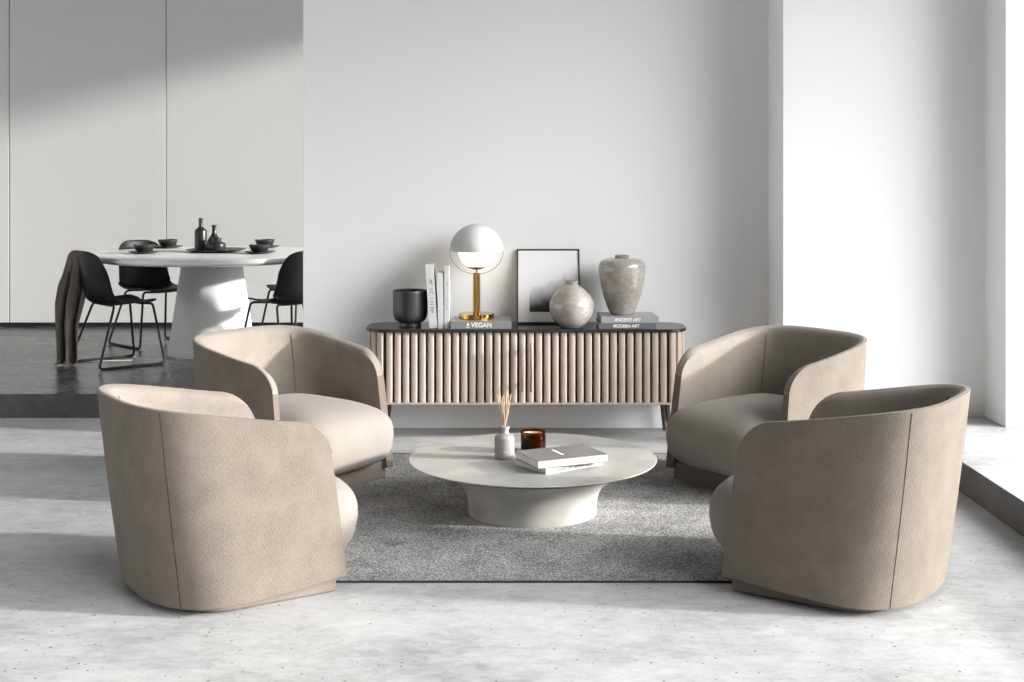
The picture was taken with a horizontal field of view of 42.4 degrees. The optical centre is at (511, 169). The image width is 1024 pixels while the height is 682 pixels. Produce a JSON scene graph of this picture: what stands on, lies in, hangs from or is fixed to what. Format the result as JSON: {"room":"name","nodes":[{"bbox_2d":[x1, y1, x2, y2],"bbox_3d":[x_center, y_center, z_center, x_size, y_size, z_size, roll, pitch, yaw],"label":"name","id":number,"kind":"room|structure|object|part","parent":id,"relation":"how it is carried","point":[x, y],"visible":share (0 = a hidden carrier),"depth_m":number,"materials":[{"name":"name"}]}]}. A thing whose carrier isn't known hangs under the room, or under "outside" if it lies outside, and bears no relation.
{"room":"living room","nodes":[
{"label":"living room","id":0,"kind":"room"},
{"bbox_2d":[0,327,195,417],"bbox_3d":[-0.250,1.623,10.758,14.500,0.355,4.484,0,0,0],"label":"floor","id":1,"kind":"structure","parent":0,"point":[31,384],"depth_m":9.47,"materials":[{"name":"concrete"}]},
{"bbox_2d":[77,251,165,370],"bbox_3d":[-2.959,1.018,9.852,0.550,0.854,0.542,0,0,-41],"label":"dining chair","id":2,"kind":"object","parent":1,"relation":"on","point":[95,281],"visible":0.98,"depth_m":9.65,"materials":[{"name":"black plastic"}]},
{"bbox_2d":[55,250,131,365],"bbox_3d":[-3.100,1.015,9.824,0.578,0.853,0.276,0,0,-24],"label":"throw blanket","id":3,"kind":"object","parent":2,"relation":"on","point":[70,295],"visible":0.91,"depth_m":9.77,"materials":[{"name":"black fabric"}]},
{"bbox_3d":[-2.947,1.215,9.862,0.518,0.460,0.542,0,0,-41],"label":"sled frame","id":4,"kind":"part","parent":2,"relation":"part of","materials":[{"name":"black metal"}]},
{"bbox_2d":[108,240,177,349],"bbox_3d":[-2.994,1.018,10.979,0.550,0.854,0.542,0,0,45],"label":"dining chair","id":5,"kind":"object","parent":1,"relation":"on","point":[132,278],"visible":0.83,"depth_m":11.10,"materials":[{"name":"black plastic"}]},
{"bbox_3d":[-2.982,1.215,10.967,0.518,0.460,0.542,0,0,45],"label":"sled frame","id":6,"kind":"part","parent":5,"relation":"part of","materials":[{"name":"black metal"}]},
{"bbox_2d":[94,246,302,358],"bbox_3d":[-2.364,1.048,10.400,1.814,0.794,1.814,0,0,0],"label":"dining table","id":7,"kind":"object","parent":1,"relation":"on","point":[211,295],"visible":0.66,"depth_m":10.15,"materials":[{"name":"white stone"}]},
{"bbox_2d":[128,250,159,253],"bbox_3d":[-2.870,0.642,10.300,0.248,0.018,0.248,0,0,0],"label":"plate","id":8,"kind":"object","parent":7,"relation":"on","point":[152,251],"visible":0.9,"depth_m":10.23,"materials":[{"name":"black ceramic"}]},
{"bbox_2d":[133,244,154,251],"bbox_3d":[-2.870,0.611,10.300,0.164,0.062,0.164,0,0,0],"label":"bowl","id":9,"kind":"object","parent":8,"relation":"on","point":[138,247],"visible":0.94,"depth_m":10.24,"materials":[{"name":"black ceramic"}]},
{"bbox_2d":[154,245,182,247],"bbox_3d":[-2.875,0.642,11.030,0.248,0.018,0.248,0,0,0],"label":"plate","id":10,"kind":"object","parent":7,"relation":"on","point":[157,246],"visible":0.8,"depth_m":10.96,"materials":[{"name":"black ceramic"}]},
{"bbox_2d":[158,239,177,246],"bbox_3d":[-2.875,0.611,11.030,0.164,0.062,0.164,0,0,0],"label":"bowl","id":11,"kind":"object","parent":10,"relation":"on","point":[163,242],"visible":0.95,"depth_m":10.97,"materials":[{"name":"black ceramic"}]},
{"bbox_2d":[186,247,245,252],"bbox_3d":[-2.359,0.640,10.520,0.470,0.022,0.470,0,0,0],"label":"tray","id":12,"kind":"object","parent":7,"relation":"on","point":[228,249],"visible":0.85,"depth_m":10.38,"materials":[{"name":"black ceramic"}]},
{"bbox_2d":[195,218,206,250],"bbox_3d":[-2.476,0.512,10.500,0.096,0.260,0.096,0,0,0],"label":"bottle","id":13,"kind":"object","parent":12,"relation":"on","point":[200,232],"visible":0.94,"depth_m":10.46,"materials":[{"name":"black ceramic"}]},
{"bbox_2d":[207,225,218,243],"bbox_3d":[-2.390,0.541,10.590,0.124,0.202,0.124,0,0,0],"label":"bottle","id":14,"kind":"object","parent":12,"relation":"on","point":[214,234],"visible":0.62,"depth_m":10.57,"materials":[{"name":"black ceramic"}]},
{"bbox_2d":[207,238,225,250],"bbox_3d":[-2.335,0.589,10.430,0.146,0.106,0.146,0,0,0],"label":"jar","id":15,"kind":"object","parent":12,"relation":"on","point":[216,244],"visible":0.98,"depth_m":10.38,"materials":[{"name":"black ceramic"}]},
{"bbox_2d":[243,250,274,253],"bbox_3d":[-1.970,0.642,10.300,0.248,0.018,0.248,0,0,0],"label":"plate","id":16,"kind":"object","parent":7,"relation":"on","point":[250,251],"visible":0.88,"depth_m":10.23,"materials":[{"name":"black ceramic"}]},
{"bbox_2d":[249,244,269,251],"bbox_3d":[-1.970,0.611,10.300,0.164,0.062,0.164,0,0,0],"label":"bowl","id":17,"kind":"object","parent":16,"relation":"on","point":[254,247],"visible":0.94,"depth_m":10.24,"materials":[{"name":"black ceramic"}]},
{"bbox_3d":[-2.065,0.642,11.030,0.248,0.018,0.248,0,0,0],"label":"plate","id":18,"kind":"object","parent":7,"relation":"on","visible":0},
{"bbox_2d":[255,239,274,245],"bbox_3d":[-2.065,0.611,11.030,0.164,0.062,0.164,0,0,0],"label":"bowl","id":19,"kind":"object","parent":18,"relation":"on","point":[258,241],"visible":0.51,"depth_m":10.97,"materials":[{"name":"black ceramic"}]},
{"bbox_2d":[244,251,302,326],"bbox_3d":[-1.681,1.018,9.922,0.550,0.854,0.542,0,0,41],"label":"dining chair","id":20,"kind":"object","parent":1,"relation":"on","point":[288,291],"visible":0.57,"depth_m":9.68,"materials":[{"name":"black plastic"}]},
{"bbox_3d":[-1.693,1.215,9.932,0.518,0.460,0.542,0,0,41],"label":"sled frame","id":21,"kind":"part","parent":20,"relation":"part of","materials":[{"name":"black metal"}]},
{"bbox_2d":[261,284,302,325],"bbox_3d":[-1.736,1.018,10.989,0.550,0.854,0.542,0,0,-44],"label":"dining chair","id":22,"kind":"object","parent":1,"relation":"on","point":[271,287],"visible":0.02,"depth_m":10.98,"materials":[{"name":"black plastic"}]},
{"bbox_2d":[0,0,302,326],"bbox_3d":[-1.050,-0.978,12.265,12.900,4.845,0.270,0,0,0],"label":"wall","id":23,"kind":"structure","parent":0,"point":[121,121],"depth_m":12.13,"materials":[{"name":"white paint"}]},
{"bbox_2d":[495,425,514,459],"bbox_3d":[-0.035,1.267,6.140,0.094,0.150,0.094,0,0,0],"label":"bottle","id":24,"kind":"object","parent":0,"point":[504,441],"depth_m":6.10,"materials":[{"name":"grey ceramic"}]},
{"bbox_2d":[0,418,1023,681],"bbox_3d":[-0.250,1.700,2.258,14.500,0.200,12.516,0,0,0],"label":"floor","id":25,"kind":"structure","parent":0,"point":[68,613],"depth_m":4.67,"materials":[{"name":"concrete"}]},
{"bbox_2d":[366,322,685,430],"bbox_3d":[0.085,1.270,7.941,1.914,0.663,0.426,0,0,0],"label":"sideboard","id":26,"kind":"object","parent":25,"relation":"on","point":[536,364],"visible":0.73,"depth_m":7.78,"materials":[{"name":"beige wood"}]},
{"bbox_3d":[-0.834,1.165,7.909,0.074,0.413,0.285,0,0,-18],"label":"panel","id":27,"kind":"part","parent":26,"relation":"part of","materials":[{"name":"beige wood"}]},
{"bbox_3d":[-0.753,1.490,8.102,0.045,0.221,0.044,0,0,0],"label":"leg","id":28,"kind":"part","parent":26,"relation":"part of","materials":[{"name":"brown wood"}]},
{"bbox_2d":[393,289,427,327],"bbox_3d":[-0.610,0.829,7.915,0.209,0.218,0.209,0,0,0],"label":"vase","id":29,"kind":"object","parent":26,"relation":"on","point":[410,306],"visible":1,"depth_m":7.83,"materials":[{"name":"black ceramic"}]},
{"bbox_2d":[425,262,437,327],"bbox_3d":[-0.478,0.748,7.915,0.071,0.380,0.201,0,0,0],"label":"book","id":30,"kind":"object","parent":26,"relation":"on","point":[430,267],"visible":0.96,"depth_m":7.82,"materials":[{"name":"white paper"}]},
{"bbox_2d":[437,270,443,327],"bbox_3d":[-0.424,0.773,7.915,0.033,0.330,0.200,-1,0,0],"label":"book","id":31,"kind":"object","parent":26,"relation":"on","point":[440,275],"visible":0.85,"depth_m":7.82,"materials":[{"name":"grey paper"}]},
{"bbox_2d":[444,264,450,327],"bbox_3d":[-0.387,0.754,7.915,0.029,0.368,0.201,0,0,0],"label":"book","id":32,"kind":"object","parent":26,"relation":"on","point":[447,268],"visible":1,"depth_m":7.82,"materials":[{"name":"grey paper"}]},
{"bbox_3d":[-0.332,1.165,7.792,0.822,0.413,0.024,0,0,0],"label":"door","id":33,"kind":"part","parent":26,"relation":"part of","materials":[{"name":"beige wood"}]},
{"bbox_2d":[452,316,510,328],"bbox_3d":[-0.180,0.915,7.919,0.352,0.046,0.271,0,0,0],"label":"book","id":34,"kind":"object","parent":26,"relation":"on","point":[499,322],"visible":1,"depth_m":7.79,"materials":[{"name":"grey paper"}]},
{"bbox_2d":[449,224,503,319],"bbox_3d":[-0.213,0.608,7.935,0.326,0.568,0.326,0,0,0],"label":"table lamp","id":35,"kind":"object","parent":34,"relation":"on","point":[476,245],"visible":1,"depth_m":7.85,"materials":[{"name":"white glass"}]},
{"bbox_3d":[-0.213,0.740,7.935,0.045,0.241,0.021,0,0,0],"label":"stem","id":36,"kind":"part","parent":35,"relation":"part of","materials":[{"name":"gold metal"}]},
{"bbox_3d":[-0.213,0.405,7.935,0.326,0.163,0.326,0,0,0],"label":"lamp shade","id":37,"kind":"part","parent":35,"relation":"part of","materials":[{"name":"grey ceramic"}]},
{"bbox_3d":[-0.213,0.718,7.928,0.009,0.288,0.023,0,0,0],"label":"rod","id":38,"kind":"part","parent":35,"relation":"part of","materials":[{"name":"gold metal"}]},
{"bbox_3d":[-0.213,0.481,7.935,0.224,0.224,0.224,0,0,0],"label":"glass globe","id":39,"kind":"part","parent":35,"relation":"part of","materials":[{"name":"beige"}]},
{"bbox_3d":[0.059,1.157,7.756,0.015,0.285,0.056,0,0,0],"label":"handle","id":40,"kind":"part","parent":26,"relation":"part of","materials":[{"name":"beige wood"}]},
{"bbox_3d":[0.085,1.378,7.965,1.890,0.014,0.370,0,0,0],"label":"rail","id":41,"kind":"part","parent":26,"relation":"part of","materials":[{"name":"beige wood"}]},
{"bbox_3d":[0.112,1.157,7.756,0.015,0.285,0.056,0,0,0],"label":"handle","id":42,"kind":"part","parent":26,"relation":"part of","materials":[{"name":"beige wood"}]},
{"bbox_2d":[517,249,579,323],"bbox_3d":[0.223,0.713,8.106,0.388,0.449,0.155,0,0,0],"label":"framed picture","id":43,"kind":"object","parent":26,"relation":"on","point":[540,272],"visible":0.77,"depth_m":8.12,"materials":[{"name":"black"}]},
{"bbox_2d":[529,260,565,311],"bbox_3d":[0.221,0.712,8.103,0.228,0.323,0.001,0,-18,0],"label":"print","id":44,"kind":"object","parent":43,"relation":"attached to","point":[546,277],"depth_m":8.11},
{"bbox_2d":[549,280,593,328],"bbox_3d":[0.356,0.799,7.870,0.269,0.278,0.269,0,0,0],"label":"vase","id":45,"kind":"object","parent":26,"relation":"on","point":[571,306],"visible":1,"depth_m":7.78,"materials":[{"name":"beige ceramic"}]},
{"bbox_3d":[0.501,1.165,7.792,0.822,0.413,0.024,0,0,0],"label":"door","id":46,"kind":"part","parent":26,"relation":"part of","materials":[{"name":"beige wood"}]},
{"bbox_2d":[596,318,655,328],"bbox_3d":[0.682,0.921,7.919,0.340,0.034,0.271,0,0,0],"label":"book","id":47,"kind":"object","parent":26,"relation":"on","point":[599,324],"visible":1,"depth_m":7.79,"materials":[{"name":"grey paper"}]},
{"bbox_2d":[596,312,658,322],"bbox_3d":[0.691,0.886,7.932,0.340,0.036,0.271,0,0,-3],"label":"book","id":48,"kind":"object","parent":47,"relation":"on","point":[603,317],"visible":1,"depth_m":7.80,"materials":[{"name":"grey paper"}]},
{"bbox_2d":[599,255,645,314],"bbox_3d":[0.662,0.690,7.945,0.282,0.355,0.282,0,0,0],"label":"vase","id":49,"kind":"object","parent":48,"relation":"on","point":[622,277],"visible":1,"depth_m":7.85,"materials":[{"name":"beige ceramic"}]},
{"bbox_3d":[0.923,1.490,8.102,0.045,0.221,0.044,0,0,0],"label":"leg","id":50,"kind":"part","parent":26,"relation":"part of","materials":[{"name":"brown wood"}]},
{"bbox_3d":[0.923,1.490,7.848,0.045,0.221,0.044,0,0,0],"label":"leg","id":51,"kind":"part","parent":26,"relation":"part of","materials":[{"name":"brown wood"}]},
{"bbox_3d":[1.004,1.165,7.909,0.074,0.413,0.285,0,0,18],"label":"panel","id":52,"kind":"part","parent":26,"relation":"part of","materials":[{"name":"beige wood"}]},
{"bbox_2d":[336,453,731,582],"bbox_3d":[0.085,1.596,6.269,2.578,0.007,2.311,0,0,0],"label":"area rug","id":53,"kind":"object","parent":25,"relation":"on","point":[413,526],"visible":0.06,"depth_m":5.68,"materials":[{"name":"grey carpet"}]},
{"bbox_2d":[97,384,357,611],"bbox_3d":[-1.113,1.217,5.153,0.923,0.754,0.854,0,0,-33],"label":"armchair","id":54,"kind":"object","parent":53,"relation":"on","point":[216,507],"visible":1,"depth_m":4.78,"materials":[{"name":"beige fabric"}]},
{"bbox_2d":[335,476,357,546],"bbox_3d":[-1.047,1.338,5.196,0.762,0.356,0.700,0,0,-33],"label":"seat cushion","id":55,"kind":"object","parent":54,"relation":"on","point":[348,507],"depth_m":5.08,"materials":[{"name":"beige fabric"}]},
{"bbox_2d":[193,325,393,486],"bbox_3d":[-1.112,1.217,6.718,0.923,0.754,0.853,0,0,37],"label":"armchair","id":56,"kind":"object","parent":53,"relation":"on","point":[332,384],"visible":0.61,"depth_m":6.75,"materials":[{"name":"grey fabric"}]},
{"bbox_2d":[278,393,393,474],"bbox_3d":[-1.049,1.338,6.670,0.762,0.356,0.700,0,0,37],"label":"seat cushion","id":57,"kind":"object","parent":56,"relation":"on","point":[357,428],"depth_m":6.52,"materials":[{"name":"beige fabric"}]},
{"bbox_2d":[408,433,656,527],"bbox_3d":[0.096,1.468,6.168,1.156,0.252,1.156,0,0,0],"label":"coffee table","id":58,"kind":"object","parent":53,"relation":"on","point":[503,493],"visible":0.92,"depth_m":5.91,"materials":[{"name":"paint"}]},
{"bbox_2d":[495,391,514,459],"bbox_3d":[-0.035,1.186,6.140,0.094,0.312,0.094,0,0,0],"label":"reed diffuser","id":59,"kind":"object","parent":58,"relation":"on","point":[504,441],"visible":1,"depth_m":6.11,"materials":[{"name":"ceramic"}]},
{"bbox_2d":[521,428,545,449],"bbox_3d":[0.101,1.292,6.290,0.120,0.100,0.120,0,0,0],"label":"candle","id":60,"kind":"object","parent":58,"relation":"on","point":[531,438],"visible":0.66,"depth_m":6.24,"materials":[{"name":"orange glass"}]},
{"bbox_2d":[514,459,602,474],"bbox_3d":[0.213,1.328,6.004,0.330,0.027,0.236,0,0,-36],"label":"book","id":61,"kind":"object","parent":58,"relation":"on","point":[519,463],"visible":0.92,"depth_m":5.90,"materials":[{"name":"grey paper"}]},
{"bbox_2d":[516,444,607,468],"bbox_3d":[0.223,1.297,5.982,0.349,0.035,0.241,0,0,-25],"label":"book","id":62,"kind":"object","parent":61,"relation":"on","point":[570,455],"visible":1,"depth_m":5.92,"materials":[{"name":"grey paper"}]},
{"bbox_2d":[666,325,866,488],"bbox_3d":[1.292,1.217,6.718,0.923,0.754,0.853,0,0,-37],"label":"armchair","id":63,"kind":"object","parent":53,"relation":"on","point":[726,386],"visible":0.59,"depth_m":6.74,"materials":[{"name":"grey fabric"}]},
{"bbox_2d":[666,393,782,475],"bbox_3d":[1.229,1.338,6.670,0.762,0.356,0.700,0,0,-37],"label":"seat cushion","id":64,"kind":"object","parent":63,"relation":"on","point":[705,432],"depth_m":6.51,"materials":[{"name":"beige fabric"}]},
{"bbox_2d":[709,384,970,611],"bbox_3d":[1.281,1.217,5.153,0.923,0.754,0.853,0,0,33],"label":"armchair","id":65,"kind":"object","parent":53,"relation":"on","point":[850,505],"visible":1,"depth_m":4.78,"materials":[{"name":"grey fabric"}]},
{"bbox_2d":[709,475,733,547],"bbox_3d":[1.215,1.338,5.196,0.762,0.356,0.700,0,0,33],"label":"seat cushion","id":66,"kind":"object","parent":65,"relation":"on","point":[719,505],"depth_m":5.08,"materials":[{"name":"beige fabric"}]},
{"bbox_2d":[303,0,767,427],"bbox_3d":[0.352,-0.900,8.351,3.296,5.000,0.330,0,0,0],"label":"wall","id":67,"kind":"structure","parent":0,"point":[602,129],"depth_m":8.19,"materials":[{"name":"white paint"}]},
{"bbox_2d":[768,0,984,416],"bbox_3d":[2.295,-0.900,8.128,1.411,5.000,0.776,0,0,0],"label":"wall","id":68,"kind":"structure","parent":0,"point":[876,108],"depth_m":7.74,"materials":[{"name":"white paint"}]},
{"bbox_2d":[959,417,1023,536],"bbox_3d":[4.614,1.522,1.870,4.772,0.155,11.740,0,0,0],"label":"window sill","id":69,"kind":"structure","parent":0,"point":[992,469],"depth_m":6.46,"materials":[{"name":"concrete"}]},
{"bbox_2d":[985,0,1023,426],"bbox_3d":[3.836,-0.978,7.963,2.129,4.845,1.106,0,0,0],"label":"wall","id":70,"kind":"structure","parent":0,"point":[1004,19],"depth_m":7.44,"materials":[{"name":"white paint"}]}
]}

